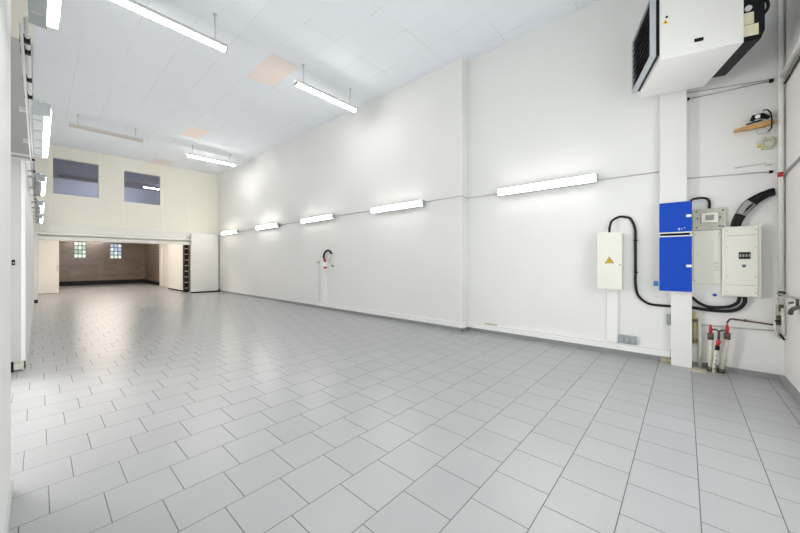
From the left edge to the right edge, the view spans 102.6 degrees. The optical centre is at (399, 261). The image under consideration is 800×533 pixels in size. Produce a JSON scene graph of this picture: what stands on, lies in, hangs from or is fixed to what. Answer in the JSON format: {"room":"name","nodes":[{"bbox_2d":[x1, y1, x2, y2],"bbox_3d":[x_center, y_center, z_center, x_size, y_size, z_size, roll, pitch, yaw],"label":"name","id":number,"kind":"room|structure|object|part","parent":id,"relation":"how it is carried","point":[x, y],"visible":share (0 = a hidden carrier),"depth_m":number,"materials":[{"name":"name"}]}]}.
{"room":"empty workshop","nodes":[
{"label":"empty workshop","id":0,"kind":"room"},
{"bbox_2d":[0,0,33,532],"bbox_3d":[-10.023,-1.366,8.454,28.385,5.537,0.435,0,0,42],"label":"wall","id":1,"kind":"structure","parent":0,"point":[5,5],"depth_m":1.71,"materials":[{"name":"paint"}]},
{"bbox_2d":[11,361,25,371],"bbox_3d":[-4.899,1.337,4.111,0.015,0.130,0.124,0,0,42],"label":"trim","id":2,"kind":"structure","parent":1,"relation":"attached to","point":[12,363],"depth_m":4.08,"materials":[{"name":"black rubber"}]},
{"bbox_2d":[11,158,25,361],"bbox_3d":[-4.984,-0.033,4.106,0.015,2.630,0.243,0,0,42],"label":"trim","id":3,"kind":"structure","parent":1,"relation":"attached to","point":[15,163],"depth_m":4.13,"materials":[{"name":"grey"}]},
{"bbox_2d":[4,304,33,532],"bbox_3d":[-5.891,1.365,5.083,17.239,0.075,0.010,0,0,42],"label":"baseboard","id":4,"kind":"structure","parent":1,"relation":"attached to","point":[9,504],"depth_m":1.80,"materials":[{"name":"grey"}]},
{"bbox_2d":[14,354,26,369],"bbox_3d":[-5.075,1.337,4.190,0.365,0.130,0.248,0,0,42],"label":"trim","id":5,"kind":"structure","parent":1,"relation":"attached to","point":[19,365],"depth_m":4.13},
{"bbox_2d":[11,36,32,158],"bbox_3d":[-4.940,-2.107,4.115,0.063,1.520,0.305,0,0,42],"label":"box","id":6,"kind":"object","parent":1,"relation":"attached to","point":[19,130],"visible":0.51,"depth_m":4.12,"materials":[{"name":"grey"}]},
{"bbox_2d":[11,0,33,54],"bbox_3d":[-5.063,-3.502,4.223,0.320,1.265,0.307,0,0,42],"label":"trim","id":7,"kind":"structure","parent":1,"relation":"attached to","point":[19,8],"depth_m":4.14,"materials":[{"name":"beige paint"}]},
{"bbox_2d":[21,160,24,361],"bbox_3d":[-5.015,-0.022,4.270,0.330,2.650,0.037,0,0,42],"label":"trim","id":8,"kind":"structure","parent":1,"relation":"attached to","point":[22,161],"depth_m":4.16,"materials":[{"name":"white plastic"}]},
{"bbox_2d":[11,16,36,222],"bbox_3d":[-7.205,-1.283,6.134,13.680,0.055,0.327,0,0,42],"label":"rail","id":9,"kind":"object","parent":1,"relation":"attached to","point":[24,37],"visible":0.91,"depth_m":2.35,"materials":[{"name":"grey"}]},
{"bbox_3d":[-4.812,-1.298,3.994,0.020,0.020,0.303,0,0,42],"label":"arm","id":10,"kind":"part","parent":9,"relation":"part of","materials":[{"name":"grey"}]},
{"bbox_2d":[19,99,51,157],"bbox_3d":[-3.649,-1.284,3.211,1.640,0.134,0.187,0,0,42],"label":"lamp","id":11,"kind":"object","parent":9,"relation":"attached to","point":[42,111],"visible":0.97,"depth_m":2.92,"materials":[{"name":"grey"}]},
{"bbox_2d":[43,111,51,157],"bbox_3d":[-3.609,-1.288,3.255,1.600,0.112,0.067,0,0,42],"label":"diffuser","id":12,"kind":"object","parent":11,"relation":"attached to","point":[46,114],"depth_m":3.04,"materials":[{"name":"white"}]},
{"bbox_2d":[34,231,37,299],"bbox_3d":[-12.484,0.122,10.987,0.400,2.320,0.085,0,0,42],"label":"trim","id":13,"kind":"structure","parent":1,"relation":"attached to","point":[35,232],"depth_m":10.86,"materials":[{"name":"white plastic"}]},
{"bbox_2d":[28,173,45,195],"bbox_3d":[-6.124,-1.284,5.408,1.640,0.134,0.187,0,0,42],"label":"lamp","id":14,"kind":"object","parent":1,"relation":"attached to","point":[40,178],"visible":0.98,"depth_m":5.07,"materials":[{"name":"grey"}]},
{"bbox_2d":[41,182,45,195],"bbox_3d":[-6.084,-1.288,5.453,1.600,0.112,0.067,0,0,42],"label":"diffuser","id":15,"kind":"object","parent":14,"relation":"attached to","point":[43,184],"depth_m":5.39,"materials":[{"name":"white"}]},
{"bbox_2d":[31,200,43,213],"bbox_3d":[-8.539,-1.284,7.553,1.640,0.134,0.187,0,0,42],"label":"lamp","id":16,"kind":"object","parent":1,"relation":"attached to","point":[40,204],"visible":0.95,"depth_m":7.12,"materials":[{"name":"grey"}]},
{"bbox_2d":[33,214,42,223],"bbox_3d":[-10.932,-1.284,9.677,1.640,0.134,0.187,0,0,42],"label":"lamp","id":17,"kind":"object","parent":1,"relation":"attached to","point":[39,217],"visible":1,"depth_m":9.22,"materials":[{"name":"grey"}]},
{"bbox_2d":[28,0,60,30],"bbox_3d":[-1.278,-1.284,1.106,1.640,0.134,0.187,0,0,42],"label":"lamp","id":18,"kind":"object","parent":1,"relation":"attached to","point":[45,14],"visible":1,"depth_m":1.58,"materials":[{"name":"grey"}]},
{"bbox_2d":[47,0,60,26],"bbox_3d":[-1.238,-1.288,1.151,1.600,0.112,0.067,0,0,42],"label":"diffuser","id":19,"kind":"object","parent":18,"relation":"attached to","point":[53,6],"depth_m":1.60,"materials":[{"name":"white"}]},
{"bbox_2d":[38,240,58,293],"bbox_3d":[-15.430,0.102,14.075,0.113,2.600,0.622,0,0,42],"label":"door","id":20,"kind":"structure","parent":1,"relation":"in","point":[48,250],"depth_m":14.07,"materials":[{"name":"white wood"}]},
{"bbox_2d":[59,241,144,281],"bbox_3d":[-18.719,-0.072,19.885,0.200,2.950,5.115,0,0,42],"label":"wall","id":21,"kind":"structure","parent":0,"point":[97,265],"depth_m":19.89,"materials":[{"name":"wood"}]},
{"bbox_2d":[74,241,85,257],"bbox_3d":[-19.170,-0.717,19.204,0.030,1.015,0.550,0,0,42],"label":"window","id":22,"kind":"structure","parent":21,"relation":"in","point":[79,246],"depth_m":19.19,"materials":[{"name":"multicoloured glass"}]},
{"bbox_2d":[59,279,158,285],"bbox_3d":[-17.325,1.278,18.480,3.750,0.250,4.865,0,0,42],"label":"baseboard","id":23,"kind":"structure","parent":21,"relation":"attached to","point":[68,283],"depth_m":19.87,"materials":[{"name":"black rubber"}]},
{"bbox_2d":[110,244,121,258],"bbox_3d":[-18.097,-0.667,20.412,0.030,0.980,0.592,0,0,42],"label":"window","id":24,"kind":"structure","parent":21,"relation":"in","point":[115,249],"depth_m":20.41,"materials":[{"name":"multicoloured glass"}]},
{"bbox_2d":[53,171,158,204],"bbox_3d":[-12.499,-2.748,14.811,0.100,1.900,5.785,0,0,42],"label":"wall","id":25,"kind":"structure","parent":0,"point":[60,186],"depth_m":13.82,"materials":[{"name":"white paint"}]},
{"bbox_2d":[53,159,158,185],"bbox_3d":[-11.639,-3.748,14.047,2.400,0.100,5.785,0,0,42],"label":"ceiling","id":26,"kind":"structure","parent":0,"point":[58,165],"depth_m":13.12,"materials":[{"name":"grey"}]},
{"bbox_2d":[34,144,217,244],"bbox_3d":[-10.667,-1.366,13.184,0.200,5.537,5.785,0,0,42],"label":"wall","id":27,"kind":"structure","parent":0,"point":[202,187],"depth_m":12.96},
{"bbox_2d":[49,144,50,222],"bbox_3d":[-12.262,-2.746,11.228,0.012,2.777,0.050,0,0,42],"label":"trim","id":28,"kind":"structure","parent":27,"relation":"attached to","point":[49,144],"depth_m":11.22,"materials":[{"name":"white"}]},
{"bbox_2d":[51,156,99,199],"bbox_3d":[-11.864,-3.042,11.754,0.150,1.352,1.262,0,0,42],"label":"window","id":29,"kind":"structure","parent":27,"relation":"in","point":[52,157],"depth_m":11.64,"materials":[{"name":"white"}]},
{"bbox_2d":[100,153,101,225],"bbox_3d":[-11.393,-2.746,12.207,0.012,2.777,0.050,0,0,42],"label":"trim","id":30,"kind":"structure","parent":27,"relation":"attached to","point":[100,153],"depth_m":12.20,"materials":[{"name":"white"}]},
{"bbox_2d":[38,236,189,244],"bbox_3d":[-10.943,-0.830,12.647,0.100,0.135,4.615,0,0,42],"label":"trim","id":31,"kind":"structure","parent":27,"relation":"attached to","point":[39,237],"depth_m":12.30,"materials":[{"name":"white"}]},
{"bbox_2d":[38,232,190,240],"bbox_3d":[-10.866,-0.985,12.636,0.110,0.085,4.530,0,0,42],"label":"track","id":32,"kind":"object","parent":27,"relation":"attached to","point":[42,233],"visible":0.93,"depth_m":12.28,"materials":[{"name":"white"}]},
{"bbox_2d":[191,234,219,292],"bbox_3d":[-8.932,0.072,14.724,0.130,2.660,1.150,0,0,42],"label":"gate leaf","id":33,"kind":"object","parent":32,"relation":"attached to","point":[204,247],"visible":1,"depth_m":14.66,"materials":[{"name":"white metal"}]},
{"bbox_2d":[121,157,122,226],"bbox_3d":[-10.988,-2.746,12.663,0.012,2.777,0.050,0,0,42],"label":"trim","id":34,"kind":"structure","parent":27,"relation":"attached to","point":[121,157],"depth_m":12.66,"materials":[{"name":"white"}]},
{"bbox_2d":[34,222,217,238],"bbox_3d":[-10.580,-1.198,13.087,0.060,0.320,5.755,0,0,42],"label":"trim","id":35,"kind":"structure","parent":27,"relation":"attached to","point":[42,227],"depth_m":12.37,"materials":[{"name":"white"}]},
{"bbox_2d":[123,170,160,206],"bbox_3d":[-10.596,-2.998,13.181,0.150,1.310,1.257,0,0,42],"label":"window","id":36,"kind":"structure","parent":27,"relation":"in","point":[159,176],"depth_m":13.18,"materials":[{"name":"white"}]},
{"bbox_2d":[161,165,162,229],"bbox_3d":[-10.124,-2.746,13.636,0.012,2.777,0.050,0,0,42],"label":"trim","id":37,"kind":"structure","parent":27,"relation":"attached to","point":[161,165],"depth_m":13.63,"materials":[{"name":"white"}]},
{"bbox_2d":[187,169,187,230],"bbox_3d":[-9.497,-2.746,14.342,0.012,2.777,0.050,0,0,42],"label":"trim","id":38,"kind":"structure","parent":27,"relation":"attached to","point":[187,169],"depth_m":14.33,"materials":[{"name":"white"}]},
{"bbox_2d":[145,244,190,291],"bbox_3d":[-13.189,-0.072,18.228,10.270,2.950,0.250,0,0,42],"label":"wall","id":39,"kind":"structure","parent":0,"point":[151,250],"depth_m":19.85,"materials":[{"name":"beige paint"}]},
{"bbox_2d":[161,246,167,286],"bbox_3d":[-13.171,0.253,18.038,1.930,2.300,0.112,0,0,42],"label":"door","id":40,"kind":"structure","parent":39,"relation":"in","point":[164,249],"depth_m":18.31,"materials":[{"name":"white"}]},
{"bbox_2d":[33,0,597,174],"bbox_3d":[-4.108,-4.194,7.257,17.880,0.120,7.200,0,0,42],"label":"ceiling","id":41,"kind":"structure","parent":0,"point":[109,64],"depth_m":6.58,"materials":[{"name":"paint"}]},
{"bbox_2d":[69,114,142,142],"bbox_3d":[-8.632,-3.943,9.482,0.120,0.383,1.620,0,0,42],"label":"lamp","id":42,"kind":"object","parent":41,"relation":"hanging from","point":[71,124],"visible":1,"depth_m":9.40,"materials":[{"name":"grey"}]},
{"bbox_2d":[70,125,141,141],"bbox_3d":[-8.632,-3.790,9.482,0.104,0.075,1.560,0,0,42],"label":"diffuser","id":43,"kind":"object","parent":42,"relation":"attached to","point":[83,127],"depth_m":9.43,"materials":[{"name":"beige"}]},
{"bbox_2d":[150,158,174,165],"bbox_3d":[-9.846,-4.131,13.288,0.870,0.006,0.700,0,0,42],"label":"board","id":44,"kind":"object","parent":41,"relation":"attached to","point":[155,160],"visible":1,"depth_m":13.32,"materials":[{"name":"white"}]},
{"bbox_2d":[111,0,227,52],"bbox_3d":[-3.506,-3.858,4.878,0.120,0.553,1.620,0,0,42],"label":"lamp","id":45,"kind":"object","parent":41,"relation":"hanging from","point":[133,5],"visible":1,"depth_m":4.87,"materials":[{"name":"grey"}]},
{"bbox_2d":[179,126,209,139],"bbox_3d":[-6.604,-4.131,10.290,1.060,0.006,0.580,0,0,42],"label":"board","id":46,"kind":"object","parent":41,"relation":"attached to","point":[191,132],"visible":1,"depth_m":10.23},
{"bbox_2d":[186,145,235,165],"bbox_3d":[-6.953,-3.923,11.870,0.120,0.423,1.620,0,0,42],"label":"lamp","id":47,"kind":"object","parent":41,"relation":"hanging from","point":[187,154],"visible":1,"depth_m":11.78,"materials":[{"name":"grey"}]},
{"bbox_2d":[188,155,234,165],"bbox_3d":[-6.953,-3.750,11.870,0.104,0.075,1.560,0,0,42],"label":"diffuser","id":48,"kind":"object","parent":47,"relation":"attached to","point":[194,156],"depth_m":11.82,"materials":[{"name":"white"}]},
{"bbox_2d":[247,53,298,86],"bbox_3d":[-2.782,-4.131,6.966,1.170,0.006,0.605,0,0,42],"label":"board","id":49,"kind":"object","parent":41,"relation":"attached to","point":[273,69],"visible":1,"depth_m":6.92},
{"bbox_2d":[294,64,357,112],"bbox_3d":[-1.610,-3.883,7.193,0.120,0.503,1.620,0,0,42],"label":"lamp","id":50,"kind":"object","parent":41,"relation":"hanging from","point":[301,84],"visible":1,"depth_m":7.05,"materials":[{"name":"grey"}]},
{"bbox_2d":[297,83,355,111],"bbox_3d":[-1.610,-3.670,7.193,0.104,0.075,1.560,0,0,42],"label":"diffuser","id":51,"kind":"object","parent":50,"relation":"attached to","point":[305,86],"depth_m":7.11,"materials":[{"name":"white"}]},
{"bbox_2d":[218,57,466,322],"bbox_3d":[-3.632,-1.366,11.111,13.475,5.537,0.455,0,0,42],"label":"wall","id":52,"kind":"structure","parent":0,"point":[408,143],"depth_m":8.26,"materials":[{"name":"white paint"}]},
{"bbox_2d":[222,230,238,234],"bbox_3d":[-7.468,-1.284,14.107,1.640,0.134,0.157,0,0,42],"label":"lamp","id":53,"kind":"object","parent":52,"relation":"attached to","point":[233,231],"visible":1,"depth_m":13.92,"materials":[{"name":"grey"}]},
{"bbox_2d":[255,223,278,229],"bbox_3d":[-4.888,-1.294,11.816,1.640,0.134,0.157,0,0,42],"label":"lamp","id":54,"kind":"object","parent":52,"relation":"attached to","point":[275,224],"visible":1,"depth_m":11.67,"materials":[{"name":"grey"}]},
{"bbox_2d":[301,214,334,222],"bbox_3d":[-2.494,-1.294,9.692,1.640,0.134,0.157,0,0,42],"label":"lamp","id":55,"kind":"object","parent":52,"relation":"attached to","point":[331,216],"visible":1,"depth_m":9.56,"materials":[{"name":"grey"}]},
{"bbox_2d":[318,261,319,301],"bbox_3d":[-2.494,0.603,9.743,0.108,1.260,0.064,0,0,0],"label":"pipe","id":56,"kind":"object","parent":52,"relation":"attached to","point":[318,261],"visible":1,"depth_m":9.73,"materials":[{"name":"grey"}]},
{"bbox_2d":[322,271,327,302],"bbox_3d":[-2.227,0.749,9.529,0.227,0.952,0.045,0,0,42],"label":"post","id":57,"kind":"object","parent":52,"relation":"attached to","point":[324,273],"visible":0.94,"depth_m":9.49,"materials":[{"name":"white plastic"}]},
{"bbox_2d":[321,262,328,270],"bbox_3d":[-2.216,0.135,9.486,0.310,0.265,0.096,0,0,42],"label":"box","id":58,"kind":"object","parent":52,"relation":"attached to","point":[324,265],"visible":0.97,"depth_m":9.44,"materials":[{"name":"white plastic"}]},
{"bbox_2d":[323,250,331,261],"bbox_3d":[-2.119,-0.173,9.401,0.423,0.373,0.093,0,0,42],"label":"air hose","id":59,"kind":"object","parent":58,"relation":"attached to","point":[330,255],"visible":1,"depth_m":9.36,"materials":[{"name":"black"}]},
{"bbox_2d":[370,200,424,213],"bbox_3d":[-0.079,-1.284,7.547,1.640,0.134,0.157,0,0,42],"label":"lamp","id":60,"kind":"object","parent":52,"relation":"attached to","point":[420,203],"visible":1,"depth_m":7.42,"materials":[{"name":"grey"}]},
{"bbox_2d":[243,171,658,230],"bbox_3d":[-2.410,-1.306,9.840,16.130,0.065,0.223,0,0,42],"label":"conduit","id":61,"kind":"object","parent":52,"relation":"attached to","point":[657,171],"visible":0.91,"depth_m":6.43,"materials":[{"name":"grey"}]},
{"bbox_2d":[220,290,783,379],"bbox_3d":[-2.000,1.315,9.470,17.335,0.175,0.243,0,0,42],"label":"baseboard","id":62,"kind":"structure","parent":52,"relation":"attached to","point":[728,369],"depth_m":5.75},
{"bbox_3d":[-0.647,1.280,8.131,5.055,0.105,0.037,0,0,42],"label":"skirting trunking","id":63,"kind":"part","parent":62,"relation":"part of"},
{"bbox_3d":[2.512,1.280,5.465,3.209,0.105,0.239,0,0,42],"label":"skirting trunking","id":64,"kind":"part","parent":62,"relation":"part of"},
{"bbox_2d":[618,334,636,344],"bbox_3d":[3.395,1.163,4.792,0.225,0.122,0.075,0,0,42],"label":"power outlet","id":65,"kind":"object","parent":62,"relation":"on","point":[626,339],"visible":1,"depth_m":4.76,"materials":[{"name":"grey plastic"}]},
{"bbox_2d":[8,283,799,532],"bbox_3d":[-8.022,1.462,10.733,28.350,0.120,7.200,0,0,42],"label":"floor","id":66,"kind":"structure","parent":0,"point":[136,407],"depth_m":2.67,"materials":[{"name":"tile"}]},
{"bbox_2d":[168,244,188,291],"bbox_3d":[-10.883,0.028,15.709,2.668,2.750,0.164,0,0,41],"label":"gate leaf","id":67,"kind":"object","parent":66,"relation":"on","point":[178,255],"visible":0.84,"depth_m":15.42,"materials":[{"name":"white metal"}]},
{"bbox_3d":[-11.051,-0.007,15.795,2.300,2.680,0.060,0,0,40],"label":"panel","id":68,"kind":"part","parent":67,"relation":"part of","materials":[{"name":"white metal"}]},
{"bbox_2d":[660,357,670,362],"bbox_3d":[3.714,1.371,4.481,0.113,0.062,0.090,0,0,42],"label":"lump","id":69,"kind":"object","parent":66,"relation":"on","point":[662,359],"visible":1,"depth_m":4.45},
{"bbox_2d":[671,232,691,367],"bbox_3d":[3.823,0.507,4.355,0.211,1.790,0.160,0,0,42],"label":"column","id":70,"kind":"structure","parent":66,"relation":"on","point":[681,303],"depth_m":4.29,"materials":[{"name":"white paint"}]},
{"bbox_2d":[658,235,691,292],"bbox_3d":[3.684,0.029,4.296,0.342,0.757,0.111,0,0,42],"label":"electrical cabinet","id":71,"kind":"object","parent":70,"relation":"attached to","point":[674,252],"visible":1,"depth_m":4.26,"materials":[{"name":"blue metal"}]},
{"bbox_2d":[658,201,691,235],"bbox_3d":[3.684,-0.575,4.296,0.342,0.446,0.111,0,0,42],"label":"electrical cabinet","id":72,"kind":"object","parent":71,"relation":"on","point":[674,218],"visible":0.99,"depth_m":4.26,"materials":[{"name":"blue metal"}]},
{"bbox_2d":[689,367,706,372],"bbox_3d":[3.851,1.401,4.147,0.177,0.004,0.239,0,0,42],"label":"floor patch","id":73,"kind":"structure","parent":66,"relation":"on","point":[694,369],"depth_m":4.13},
{"bbox_2d":[698,319,716,367],"bbox_3d":[4.034,1.083,4.207,0.056,0.640,0.190,0,0,-33],"label":"pipe","id":74,"kind":"object","parent":66,"relation":"on","point":[699,320],"visible":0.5,"depth_m":4.25,"materials":[{"name":"white plastic"}]},
{"bbox_2d":[712,329,725,372],"bbox_3d":[3.996,1.122,4.015,0.129,0.563,0.054,0,0,42],"label":"drain pipe","id":75,"kind":"object","parent":66,"relation":"on","point":[718,342],"visible":1,"depth_m":4.03,"materials":[{"name":"white metal"}]},
{"bbox_2d":[715,339,720,349],"bbox_3d":[3.988,1.040,4.021,0.054,0.138,0.053,0,0,42],"label":"tap","id":76,"kind":"object","parent":75,"relation":"on","point":[717,347],"depth_m":4.01,"materials":[{"name":"red"}]},
{"bbox_2d":[717,324,730,373],"bbox_3d":[4.119,1.093,4.082,0.121,0.625,0.176,0,0,42],"label":"pipe","id":77,"kind":"object","parent":66,"relation":"on","point":[727,336],"visible":0.99,"depth_m":4.03,"materials":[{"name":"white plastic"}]},
{"bbox_3d":[4.102,0.842,4.018,0.036,0.122,0.038,0,0,-4],"label":"valve handle","id":78,"kind":"part","parent":77,"relation":"part of","materials":[{"name":"red"}]},
{"bbox_2d":[726,318,772,325],"bbox_3d":[4.311,0.747,3.978,0.421,0.060,0.105,0,0,27],"label":"copper pipe","id":79,"kind":"object","parent":77,"relation":"attached to","point":[728,320],"visible":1,"depth_m":3.98,"materials":[{"name":"brown"}]},
{"bbox_2d":[467,0,783,374],"bbox_3d":[3.135,-1.366,5.240,4.440,5.537,0.250,0,0,42],"label":"wall","id":80,"kind":"structure","parent":0,"point":[555,101],"depth_m":5.08,"materials":[{"name":"white paint"}]},
{"bbox_2d":[497,173,597,195],"bbox_3d":[2.480,-1.310,5.550,1.640,0.134,0.157,0,0,42],"label":"lamp","id":81,"kind":"object","parent":80,"relation":"attached to","point":[592,178],"visible":1,"depth_m":5.42,"materials":[{"name":"grey"}]},
{"bbox_2d":[597,232,623,289],"bbox_3d":[3.178,-0.017,4.830,0.306,0.838,0.304,0,0,42],"label":"electrical box","id":82,"kind":"object","parent":80,"relation":"attached to","point":[610,245],"visible":1,"depth_m":4.73,"materials":[{"name":"white plastic"}]},
{"bbox_2d":[608,215,670,306],"bbox_3d":[3.492,-0.033,4.701,0.740,1.338,0.132,0,0,32],"label":"power cable","id":83,"kind":"object","parent":82,"relation":"attached to","point":[621,216],"visible":0.98,"depth_m":4.72,"materials":[{"name":"black plastic"}]},
{"bbox_2d":[607,289,617,341],"bbox_3d":[3.268,0.814,4.928,0.141,0.822,0.040,0,0,42],"label":"upright trunking","id":84,"kind":"object","parent":80,"relation":"attached to","point":[612,294],"visible":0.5,"depth_m":4.91,"materials":[{"name":"white plastic"}]},
{"bbox_2d":[666,314,670,324],"bbox_3d":[3.757,0.807,4.482,0.048,0.150,0.057,0,0,42],"label":"switch","id":85,"kind":"object","parent":80,"relation":"attached to","point":[668,316],"visible":1,"depth_m":4.47,"materials":[{"name":"grey plastic"}]},
{"bbox_2d":[660,90,686,203],"bbox_3d":[3.764,-1.488,4.413,0.279,2.180,0.148,0,0,42],"label":"duct","id":86,"kind":"object","parent":80,"relation":"attached to","point":[673,105],"visible":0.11,"depth_m":4.36,"materials":[{"name":"white metal"}]},
{"bbox_2d":[693,311,696,344],"bbox_3d":[3.954,0.882,4.296,0.040,0.440,0.075,0,0,42],"label":"gas pipe","id":87,"kind":"object","parent":80,"relation":"attached to","point":[694,312],"visible":1,"depth_m":4.28,"materials":[{"name":"metal"}]},
{"bbox_2d":[632,0,769,97],"bbox_3d":[3.520,-2.638,3.940,1.001,0.780,1.218,0,0,25],"label":"heater","id":88,"kind":"object","parent":80,"relation":"attached to","point":[678,45],"visible":1,"depth_m":3.52,"materials":[{"name":"white metal"}]},
{"bbox_2d":[632,0,658,93],"bbox_3d":[3.028,-2.652,3.976,0.330,0.710,0.847,0,0,42],"label":"grille","id":89,"kind":"object","parent":88,"relation":"attached to","point":[645,43],"depth_m":3.87,"materials":[{"name":"black metal"}]},
{"bbox_3d":[3.194,-2.374,3.424,0.076,0.037,0.004,0,0,25],"label":"name plate","id":90,"kind":"part","parent":88,"relation":"part of","materials":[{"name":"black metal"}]},
{"bbox_3d":[3.570,-2.493,3.283,0.080,0.120,0.003,0,0,25],"label":"data plate","id":91,"kind":"part","parent":88,"relation":"part of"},
{"bbox_3d":[3.586,-2.370,3.276,0.115,0.115,0.003,0,0,25],"label":"data plate","id":92,"kind":"part","parent":88,"relation":"part of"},
{"bbox_2d":[693,230,720,283],"bbox_3d":[4.058,-0.068,4.238,0.262,0.700,0.023,0,0,42],"label":"board","id":93,"kind":"object","parent":80,"relation":"attached to","point":[706,243],"visible":1,"depth_m":4.23,"materials":[{"name":"white plastic"}]},
{"bbox_2d":[693,207,725,230],"bbox_3d":[4.056,-0.562,4.204,0.320,0.280,0.078,0,0,42],"label":"meter","id":94,"kind":"object","parent":80,"relation":"attached to","point":[710,218],"visible":0.92,"depth_m":4.19,"materials":[{"name":"white plastic"}]},
{"bbox_2d":[690,197,710,207],"bbox_3d":[3.968,-0.781,4.250,0.244,0.161,0.080,0,0,11],"label":"cable","id":95,"kind":"object","parent":94,"relation":"on","point":[705,198],"visible":0.95,"depth_m":4.21,"materials":[{"name":"black plastic"}]},
{"bbox_2d":[707,324,713,371],"bbox_3d":[4.032,1.105,4.159,0.075,0.600,0.176,0,0,42],"label":"pipe","id":96,"kind":"object","parent":80,"relation":"attached to","point":[710,336],"visible":0.91,"depth_m":4.11,"materials":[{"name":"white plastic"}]},
{"bbox_2d":[687,162,772,178],"bbox_3d":[4.201,-1.142,4.113,0.770,0.138,0.020,0,0,42],"label":"conduit","id":97,"kind":"object","parent":80,"relation":"attached to","point":[770,171],"visible":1,"depth_m":4.02,"materials":[{"name":"grey"}]},
{"bbox_2d":[687,78,773,100],"bbox_3d":[4.199,-2.232,4.108,0.775,0.140,0.030,0,0,42],"label":"wire","id":98,"kind":"object","parent":80,"relation":"attached to","point":[772,79],"visible":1,"depth_m":4.07,"materials":[{"name":"grey plastic"}]},
{"bbox_2d":[696,324,773,330],"bbox_3d":[4.234,0.834,4.079,0.744,0.029,0.016,0,0,41],"label":"pipe","id":99,"kind":"object","parent":80,"relation":"attached to","point":[696,324],"visible":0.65,"depth_m":4.03,"materials":[{"name":"grey"}]},
{"bbox_2d":[721,225,760,297],"bbox_3d":[4.245,-0.004,3.992,0.333,0.870,0.143,0,0,42],"label":"breaker panel","id":100,"kind":"object","parent":80,"relation":"attached to","point":[740,245],"visible":1,"depth_m":3.95,"materials":[{"name":"white metal"}]},
{"bbox_2d":[692,296,741,308],"bbox_3d":[4.070,0.516,4.136,0.473,0.183,0.048,0,0,42],"label":"cable","id":101,"kind":"object","parent":100,"relation":"attached to","point":[738,301],"visible":0.97,"depth_m":4.10,"materials":[{"name":"black plastic"}]},
{"bbox_2d":[692,297,746,312],"bbox_3d":[4.108,0.540,4.135,0.510,0.226,0.042,0,0,42],"label":"cable","id":102,"kind":"object","parent":100,"relation":"attached to","point":[744,299],"visible":0.98,"depth_m":4.08,"materials":[{"name":"black plastic"}]},
{"bbox_2d":[730,188,775,226],"bbox_3d":[4.330,-0.668,3.929,0.383,0.448,0.126,0,0,37],"label":"cable bundle","id":103,"kind":"object","parent":80,"relation":"attached to","point":[750,203],"visible":0.99,"depth_m":3.93,"materials":[{"name":"black"}]},
{"bbox_2d":[734,119,774,133],"bbox_3d":[4.336,-1.616,3.933,0.337,0.143,0.110,0,0,42],"label":"wooden bracket","id":104,"kind":"object","parent":80,"relation":"attached to","point":[763,124],"visible":0.96,"depth_m":3.89,"materials":[{"name":"brown wood"}]},
{"bbox_2d":[746,113,770,124],"bbox_3d":[4.342,-1.738,3.882,0.203,0.113,0.076,0,0,42],"label":"gadget","id":105,"kind":"object","parent":104,"relation":"on","point":[761,116],"visible":1,"depth_m":3.86,"materials":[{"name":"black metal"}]},
{"bbox_2d":[763,109,772,130],"bbox_3d":[4.366,-1.683,3.806,0.078,0.272,0.014,0,0,42],"label":"loose wire","id":106,"kind":"object","parent":105,"relation":"hanging from","point":[769,111],"visible":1,"depth_m":3.78,"materials":[{"name":"black rubber"}]},
{"bbox_2d":[757,136,775,149],"bbox_3d":[4.438,-1.438,3.879,0.147,0.155,0.055,0,0,42],"label":"cable coil","id":107,"kind":"object","parent":104,"relation":"hanging from","point":[760,145],"visible":1,"depth_m":3.87,"materials":[{"name":"yellow"}]},
{"bbox_2d":[784,0,799,391],"bbox_3d":[2.649,-1.366,1.500,0.200,5.537,5.990,0,0,42],"label":"wall","id":108,"kind":"structure","parent":0,"point":[791,7],"depth_m":3.51,"materials":[{"name":"paint"}]},
{"bbox_2d":[777,0,784,288],"bbox_3d":[4.497,-1.906,3.788,0.058,4.457,0.114,0,0,42],"label":"pipe","id":109,"kind":"object","parent":108,"relation":"attached to","point":[780,176],"visible":1,"depth_m":3.75,"materials":[{"name":"white metal"}]},
{"bbox_2d":[774,291,785,340],"bbox_3d":[4.462,0.630,3.769,0.091,0.574,0.074,0,0,42],"label":"cluster","id":110,"kind":"object","parent":109,"relation":"attached to","point":[778,319],"visible":0.97,"depth_m":3.77,"materials":[{"name":"grey metal"}]},
{"bbox_2d":[776,292,799,314],"bbox_3d":[4.053,0.455,3.322,0.085,0.200,1.252,0,0,42],"label":"pipe","id":111,"kind":"object","parent":108,"relation":"attached to","point":[791,310],"visible":1,"depth_m":3.27,"materials":[{"name":"grey"}]},
{"bbox_2d":[787,299,799,314],"bbox_3d":[3.903,0.461,3.163,0.072,0.187,0.518,0,0,42],"label":"tap","id":112,"kind":"object","parent":111,"relation":"on","point":[791,311],"depth_m":3.19,"materials":[{"name":"grey metal"}]},
{"bbox_2d":[779,375,799,404],"bbox_3d":[2.585,1.373,1.613,0.045,0.058,5.845,0,0,42],"label":"baseboard","id":113,"kind":"structure","parent":108,"relation":"attached to","point":[788,385],"depth_m":3.43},
{"bbox_2d":[779,37,799,77],"bbox_3d":[4.010,-2.163,3.229,0.051,0.061,1.355,0,0,42],"label":"conduit","id":114,"kind":"object","parent":108,"relation":"attached to","point":[796,49],"visible":1,"depth_m":3.41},
{"bbox_2d":[782,156,799,174],"bbox_3d":[4.086,-1.038,3.300,0.024,0.064,1.161,0,0,42],"label":"cable","id":115,"kind":"object","parent":108,"relation":"attached to","point":[798,158],"visible":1,"depth_m":3.43,"materials":[{"name":"grey plastic"}]},
{"bbox_2d":[783,55,799,83],"bbox_3d":[4.022,-2.072,3.219,0.024,0.034,1.355,0,0,42],"label":"cable","id":116,"kind":"object","parent":108,"relation":"attached to","point":[798,58],"visible":1,"depth_m":3.45,"materials":[{"name":"black plastic"}]}
]}

